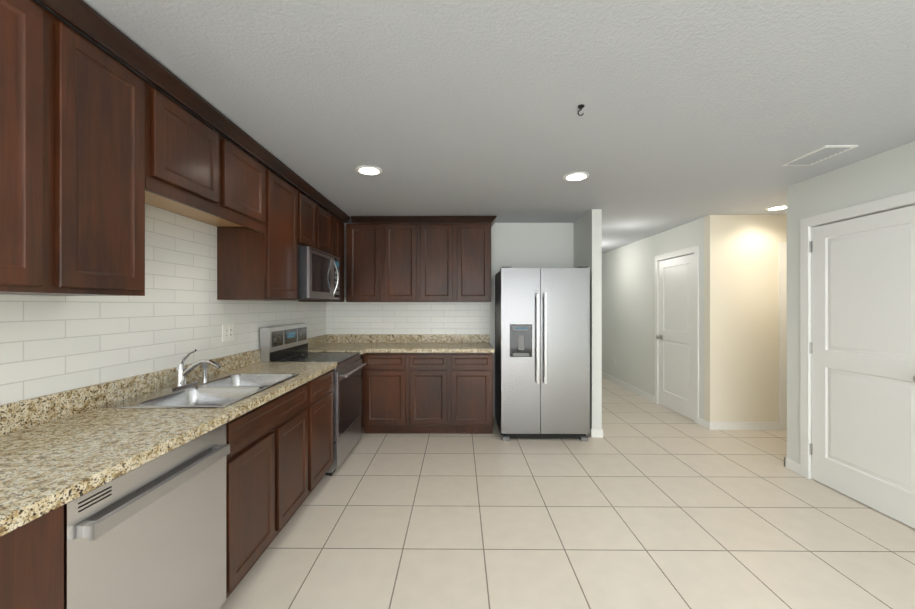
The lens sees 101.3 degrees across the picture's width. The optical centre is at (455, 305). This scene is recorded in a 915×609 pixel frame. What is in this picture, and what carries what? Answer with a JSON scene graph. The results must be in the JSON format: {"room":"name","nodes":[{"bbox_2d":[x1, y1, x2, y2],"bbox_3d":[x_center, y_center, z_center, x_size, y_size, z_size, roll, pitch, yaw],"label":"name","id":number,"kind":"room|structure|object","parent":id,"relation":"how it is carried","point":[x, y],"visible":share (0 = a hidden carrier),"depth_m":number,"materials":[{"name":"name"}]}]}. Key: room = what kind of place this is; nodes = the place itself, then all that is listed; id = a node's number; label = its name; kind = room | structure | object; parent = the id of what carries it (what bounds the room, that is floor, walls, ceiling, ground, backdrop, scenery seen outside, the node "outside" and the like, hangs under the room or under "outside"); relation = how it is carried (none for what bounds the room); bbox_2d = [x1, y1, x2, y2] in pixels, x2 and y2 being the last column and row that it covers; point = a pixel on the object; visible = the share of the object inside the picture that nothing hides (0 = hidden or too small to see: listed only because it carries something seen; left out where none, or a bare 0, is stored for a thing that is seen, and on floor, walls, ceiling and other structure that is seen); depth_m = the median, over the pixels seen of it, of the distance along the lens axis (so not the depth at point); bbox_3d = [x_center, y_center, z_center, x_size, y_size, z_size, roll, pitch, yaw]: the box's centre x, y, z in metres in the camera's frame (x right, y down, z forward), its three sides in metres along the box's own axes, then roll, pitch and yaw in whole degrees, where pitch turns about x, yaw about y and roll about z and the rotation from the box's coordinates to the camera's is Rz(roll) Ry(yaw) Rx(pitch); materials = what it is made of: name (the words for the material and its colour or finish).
{"room":"kitchen","nodes":[
{"label":"kitchen","id":0,"kind":"room"},
{"bbox_2d":[0,204,325,404],"bbox_3d":[-1.705,0.189,0.774,0.108,2.440,8.050,0,0,1],"label":"wall","id":1,"kind":"structure","parent":0,"point":[171,318],"depth_m":2.00,"materials":[{"name":"white tile"}]},
{"bbox_2d":[0,0,63,295],"bbox_3d":[-1.480,-0.531,1.024,0.349,0.980,0.383,0,0,1],"label":"upper cabinet","id":2,"kind":"object","parent":1,"relation":"attached to","point":[31,37],"depth_m":1.16,"materials":[{"name":"brown wood"}]},
{"bbox_2d":[64,0,155,295],"bbox_3d":[-1.477,-0.530,1.406,0.349,0.980,0.382,0,0,1],"label":"upper cabinet","id":3,"kind":"object","parent":1,"relation":"attached to","point":[99,148],"depth_m":1.40,"materials":[{"name":"brown wood"}]},
{"bbox_2d":[156,64,227,211],"bbox_3d":[-1.473,-0.780,1.843,0.349,0.480,0.486,0,0,1],"label":"upper cabinet","id":4,"kind":"object","parent":1,"relation":"attached to","point":[192,158],"depth_m":1.84,"materials":[{"name":"brown wood"}]},
{"bbox_2d":[173,124,271,227],"bbox_3d":[-1.468,-0.780,2.329,0.349,0.480,0.487,0,0,1],"label":"upper cabinet","id":5,"kind":"object","parent":1,"relation":"attached to","point":[249,181],"depth_m":2.34,"materials":[{"name":"brown wood"}]},
{"bbox_2d":[222,324,233,341],"bbox_3d":[-1.629,0.195,2.689,0.009,0.120,0.120,0,0,1],"label":"outlet","id":6,"kind":"object","parent":1,"relation":"attached to","point":[227,332],"visible":1,"depth_m":2.68,"materials":[{"name":"white plastic"}]},
{"bbox_2d":[217,160,299,301],"bbox_3d":[-1.464,-0.530,2.831,0.349,0.980,0.513,0,0,1],"label":"upper cabinet","id":7,"kind":"object","parent":1,"relation":"attached to","point":[256,264],"depth_m":2.60,"materials":[{"name":"brown wood"}]},
{"bbox_2d":[300,180,319,249],"bbox_3d":[-1.460,-0.762,3.287,0.349,0.515,0.396,0,0,1],"label":"upper cabinet","id":8,"kind":"object","parent":1,"relation":"attached to","point":[309,210],"depth_m":3.30,"materials":[{"name":"brown wood"}]},
{"bbox_2d":[297,246,339,299],"bbox_3d":[-1.386,-0.272,3.487,0.486,0.435,0.780,0,0,1],"label":"over-the-range microwave","id":9,"kind":"object","parent":8,"relation":"attached to","point":[318,274],"visible":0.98,"depth_m":3.27,"materials":[{"name":"grey metal"}]},
{"bbox_2d":[300,204,339,301],"bbox_3d":[-1.453,-0.530,4.016,0.349,0.980,0.263,0,0,1],"label":"upper cabinet","id":10,"kind":"object","parent":1,"relation":"attached to","point":[336,211],"depth_m":3.99,"materials":[{"name":"brown wood"}]},
{"bbox_2d":[320,196,331,254],"bbox_3d":[-1.456,-0.762,3.684,0.349,0.515,0.397,0,0,1],"label":"upper cabinet","id":11,"kind":"object","parent":1,"relation":"attached to","point":[325,217],"depth_m":3.72,"materials":[{"name":"brown wood"}]},
{"bbox_2d":[340,212,343,301],"bbox_3d":[-1.461,-0.530,4.256,0.328,0.980,0.218,0,0,1],"label":"upper cabinet","id":12,"kind":"object","parent":1,"relation":"attached to","point":[341,213],"depth_m":4.26,"materials":[{"name":"brown wood"}]},
{"bbox_2d":[326,223,572,418],"bbox_3d":[-0.078,0.191,4.731,3.090,2.440,0.108,0,0,1],"label":"wall","id":13,"kind":"structure","parent":0,"point":[531,245],"depth_m":4.68,"materials":[{"name":"white"}]},
{"bbox_2d":[346,216,381,301],"bbox_3d":[-1.062,-0.529,4.517,0.421,0.980,0.349,0,0,1],"label":"upper cabinet","id":14,"kind":"object","parent":13,"relation":"attached to","point":[364,234],"depth_m":4.35,"materials":[{"name":"brown wood"}]},
{"bbox_2d":[382,216,417,301],"bbox_3d":[-0.640,-0.529,4.514,0.422,0.980,0.349,0,0,1],"label":"upper cabinet","id":15,"kind":"object","parent":13,"relation":"attached to","point":[399,233],"depth_m":4.35,"materials":[{"name":"brown wood"}]},
{"bbox_2d":[418,216,457,301],"bbox_3d":[-0.218,-0.529,4.510,0.422,0.980,0.349,0,0,1],"label":"upper cabinet","id":16,"kind":"object","parent":13,"relation":"attached to","point":[418,258],"depth_m":4.34,"materials":[{"name":"brown wood"}]},
{"bbox_2d":[458,216,493,301],"bbox_3d":[0.203,-0.529,4.506,0.421,0.980,0.349,0,0,1],"label":"upper cabinet","id":17,"kind":"object","parent":13,"relation":"attached to","point":[474,232],"depth_m":4.34,"materials":[{"name":"brown wood"}]},
{"bbox_2d":[33,0,914,253],"bbox_3d":[1.378,-1.040,2.672,6.240,0.020,11.900,0,0,1],"label":"ceiling","id":18,"kind":"structure","parent":0,"point":[692,110],"depth_m":1.82,"materials":[{"name":"grey paint"}]},
{"bbox_2d":[356,166,381,174],"bbox_3d":[-0.660,-1.025,2.860,0.196,0.008,0.196,0,0,1],"label":"recessed light","id":19,"kind":"object","parent":18,"relation":"in","point":[368,170],"visible":1,"depth_m":2.84,"materials":[{"name":"white plastic"}]},
{"bbox_2d":[563,172,588,180],"bbox_3d":[0.961,-1.025,2.996,0.196,0.008,0.196,0,0,1],"label":"recessed light","id":20,"kind":"object","parent":18,"relation":"in","point":[577,176],"visible":1,"depth_m":2.98,"materials":[{"name":"white plastic"}]},
{"bbox_2d":[578,104,584,115],"bbox_3d":[0.647,-1.004,1.938,0.035,0.051,0.034,0,0,1],"label":"ceiling hook","id":21,"kind":"object","parent":18,"relation":"attached to","point":[581,106],"visible":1,"depth_m":1.94,"materials":[{"name":"black metal"}]},
{"bbox_2d":[765,205,786,210],"bbox_3d":[3.390,-1.025,3.954,0.196,0.008,0.196,0,0,1],"label":"recessed light","id":22,"kind":"object","parent":18,"relation":"in","point":[781,207],"visible":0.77,"depth_m":3.96,"materials":[{"name":"white plastic"}]},
{"bbox_2d":[781,145,857,165],"bbox_3d":[2.483,-1.024,2.577,0.210,0.012,0.330,0,0,1],"label":"ceiling vent","id":23,"kind":"object","parent":18,"relation":"in","point":[822,153],"visible":1,"depth_m":2.55,"materials":[{"name":"white metal"}]},
{"bbox_2d":[219,377,914,608],"bbox_3d":[1.378,1.440,2.671,6.240,0.060,11.900,0,0,1],"label":"floor","id":24,"kind":"structure","parent":0,"point":[643,503],"depth_m":2.35,"materials":[{"name":"tile"}]},
{"bbox_2d":[0,505,63,608],"bbox_3d":[-1.336,0.959,0.904,0.639,0.900,0.145,0,0,1],"label":"base cabinet","id":25,"kind":"object","parent":24,"relation":"on","point":[32,553],"depth_m":0.91,"materials":[{"name":"brown wood"}]},
{"bbox_2d":[64,423,229,608],"bbox_3d":[-1.293,0.962,1.315,0.642,0.895,0.670,0,0,1],"label":"dishwasher","id":26,"kind":"object","parent":24,"relation":"on","point":[151,534],"visible":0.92,"depth_m":1.26,"materials":[{"name":"grey metal"}]},
{"bbox_2d":[226,418,235,598],"bbox_3d":[-1.332,0.960,1.325,0.639,0.900,0.698,0,0,1],"label":"base cabinet","id":27,"kind":"object","parent":24,"relation":"on","point":[231,425],"depth_m":1.69,"materials":[{"name":"brown wood"}]},
{"bbox_2d":[236,380,311,586],"bbox_3d":[-1.325,0.960,2.128,0.639,0.900,0.943,0,0,1],"label":"base cabinet","id":28,"kind":"object","parent":24,"relation":"on","point":[279,459],"depth_m":2.04,"materials":[{"name":"brown wood"}]},
{"bbox_2d":[0,349,336,536],"bbox_3d":[-1.311,0.432,1.954,0.656,0.145,2.273,0,0,1],"label":"countertop","id":29,"kind":"structure","parent":28,"relation":"on","point":[58,449],"depth_m":1.38,"materials":[{"name":"stone"}]},
{"bbox_2d":[162,349,220,390],"bbox_3d":[-1.452,0.353,2.176,0.255,0.211,0.318,0,0,1],"label":"faucet","id":30,"kind":"object","parent":29,"relation":"on","point":[182,372],"visible":1,"depth_m":2.11,"materials":[{"name":"silver metal"}]},
{"bbox_2d":[100,373,299,407],"bbox_3d":[-1.330,0.561,2.116,0.567,0.204,0.840,0,0,1],"label":"sink","id":31,"kind":"object","parent":29,"relation":"in","point":[219,390],"visible":0.5,"depth_m":2.10,"materials":[{"name":"silver metal"}]},
{"bbox_2d":[260,323,366,475],"bbox_3d":[-1.263,0.798,3.485,0.712,1.225,0.780,0,0,1],"label":"range","id":32,"kind":"object","parent":24,"relation":"on","point":[285,343],"visible":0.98,"depth_m":3.35,"materials":[{"name":"silver metal"}]},
{"bbox_2d":[312,370,332,490],"bbox_3d":[-1.318,0.960,2.822,0.639,0.900,0.528,0,0,1],"label":"base cabinet","id":33,"kind":"object","parent":24,"relation":"on","point":[322,385],"depth_m":2.83,"materials":[{"name":"brown wood"}]},
{"bbox_2d":[360,354,362,427],"bbox_3d":[-1.312,0.960,3.486,0.639,0.900,0.837,0,0,1],"label":"base cabinet","id":34,"kind":"object","parent":24,"relation":"on","point":[361,355],"depth_m":4.06,"materials":[{"name":"brown wood"}]},
{"bbox_2d":[362,353,377,432],"bbox_3d":[-1.304,0.961,4.383,0.635,0.900,0.618,0,0,1],"label":"base cabinet","id":35,"kind":"object","parent":24,"relation":"on","point":[370,371],"depth_m":4.06,"materials":[{"name":"brown wood"}]},
{"bbox_2d":[308,334,494,353],"bbox_3d":[-0.600,0.433,4.278,2.036,0.145,0.805,0,0,1],"label":"countertop","id":36,"kind":"structure","parent":35,"relation":"on","point":[420,343],"depth_m":4.47,"materials":[{"name":"stone"}]},
{"bbox_2d":[495,267,589,440],"bbox_3d":[0.935,0.503,4.242,0.915,1.815,0.808,0,0,1],"label":"refrigerator","id":37,"kind":"object","parent":24,"relation":"on","point":[542,352],"visible":1,"depth_m":3.90,"materials":[{"name":"grey metal"}]},
{"bbox_2d":[573,209,601,428],"bbox_3d":[1.533,0.191,6.320,0.103,2.440,4.600,0,0,1],"label":"wall","id":38,"kind":"structure","parent":0,"point":[587,239],"depth_m":4.02,"materials":[{"name":"white paint"}]},
{"bbox_2d":[588,428,593,436],"bbox_3d":[1.458,1.368,4.339,0.012,0.085,0.662,0,0,1],"label":"baseboard","id":39,"kind":"structure","parent":38,"relation":"attached to","point":[591,434],"depth_m":4.01,"materials":[{"name":"white"}]},
{"bbox_2d":[594,429,602,436],"bbox_3d":[1.590,1.369,6.263,0.012,0.085,4.512,0,0,1],"label":"baseboard","id":40,"kind":"structure","parent":38,"relation":"attached to","point":[599,432],"depth_m":4.01,"materials":[{"name":"white"}]},
{"bbox_2d":[704,215,786,421],"bbox_3d":[3.703,0.191,4.311,1.620,2.440,0.100,0,0,1],"label":"wall","id":41,"kind":"structure","parent":0,"point":[741,318],"depth_m":4.26,"materials":[{"name":"beige paint"}]},
{"bbox_2d":[708,421,779,429],"bbox_3d":[3.274,1.368,4.258,0.787,0.085,0.012,0,0,1],"label":"baseboard","id":42,"kind":"structure","parent":41,"relation":"attached to","point":[711,425],"depth_m":4.25,"materials":[{"name":"white wood"}]},
{"bbox_2d":[602,141,914,462],"bbox_3d":[2.928,0.190,2.658,0.100,2.440,11.900,0,0,1],"label":"wall","id":43,"kind":"structure","parent":0,"point":[628,306],"depth_m":4.42,"materials":[{"name":"white paint"}]},
{"bbox_2d":[602,372,654,401],"bbox_3d":[2.911,1.369,6.976,0.012,0.085,3.064,0,0,1],"label":"baseboard","id":44,"kind":"structure","parent":43,"relation":"attached to","point":[617,381],"depth_m":6.24,"materials":[{"name":"white"}]},
{"bbox_2d":[656,254,693,419],"bbox_3d":[2.885,0.388,4.945,0.105,2.030,0.838,0,0,1],"label":"door","id":45,"kind":"structure","parent":43,"relation":"in","point":[675,337],"depth_m":4.91,"materials":[{"name":"white wood"}]},
{"bbox_2d":[655,245,698,423],"bbox_3d":[2.949,0.348,4.952,0.132,2.125,0.980,0,0,1],"label":"door frame","id":46,"kind":"structure","parent":43,"relation":"attached to","point":[694,250],"depth_m":4.52,"materials":[{"name":"white wood"}]},
{"bbox_2d":[800,191,914,478],"bbox_3d":[2.928,0.347,2.631,0.132,2.125,0.980,0,0,1],"label":"door frame","id":47,"kind":"structure","parent":43,"relation":"attached to","point":[899,201],"depth_m":3.05,"materials":[{"name":"white"}]},
{"bbox_2d":[810,205,914,528],"bbox_3d":[2.864,0.387,2.639,0.105,2.030,0.838,0,0,1],"label":"door","id":48,"kind":"structure","parent":43,"relation":"in","point":[862,352],"depth_m":2.63,"materials":[{"name":"white wood"}]},
{"bbox_3d":[4.458,0.190,3.754,0.100,2.440,1.000,0,0,1],"label":"wall","id":49,"kind":"structure","parent":0,"visible":0},
{"bbox_2d":[779,242,786,429],"bbox_3d":[4.040,0.348,4.250,0.745,2.125,0.015,0,0,1],"label":"door frame","id":50,"kind":"structure","parent":49,"relation":"attached to","point":[783,334],"depth_m":4.25,"materials":[{"name":"white"}]}
]}

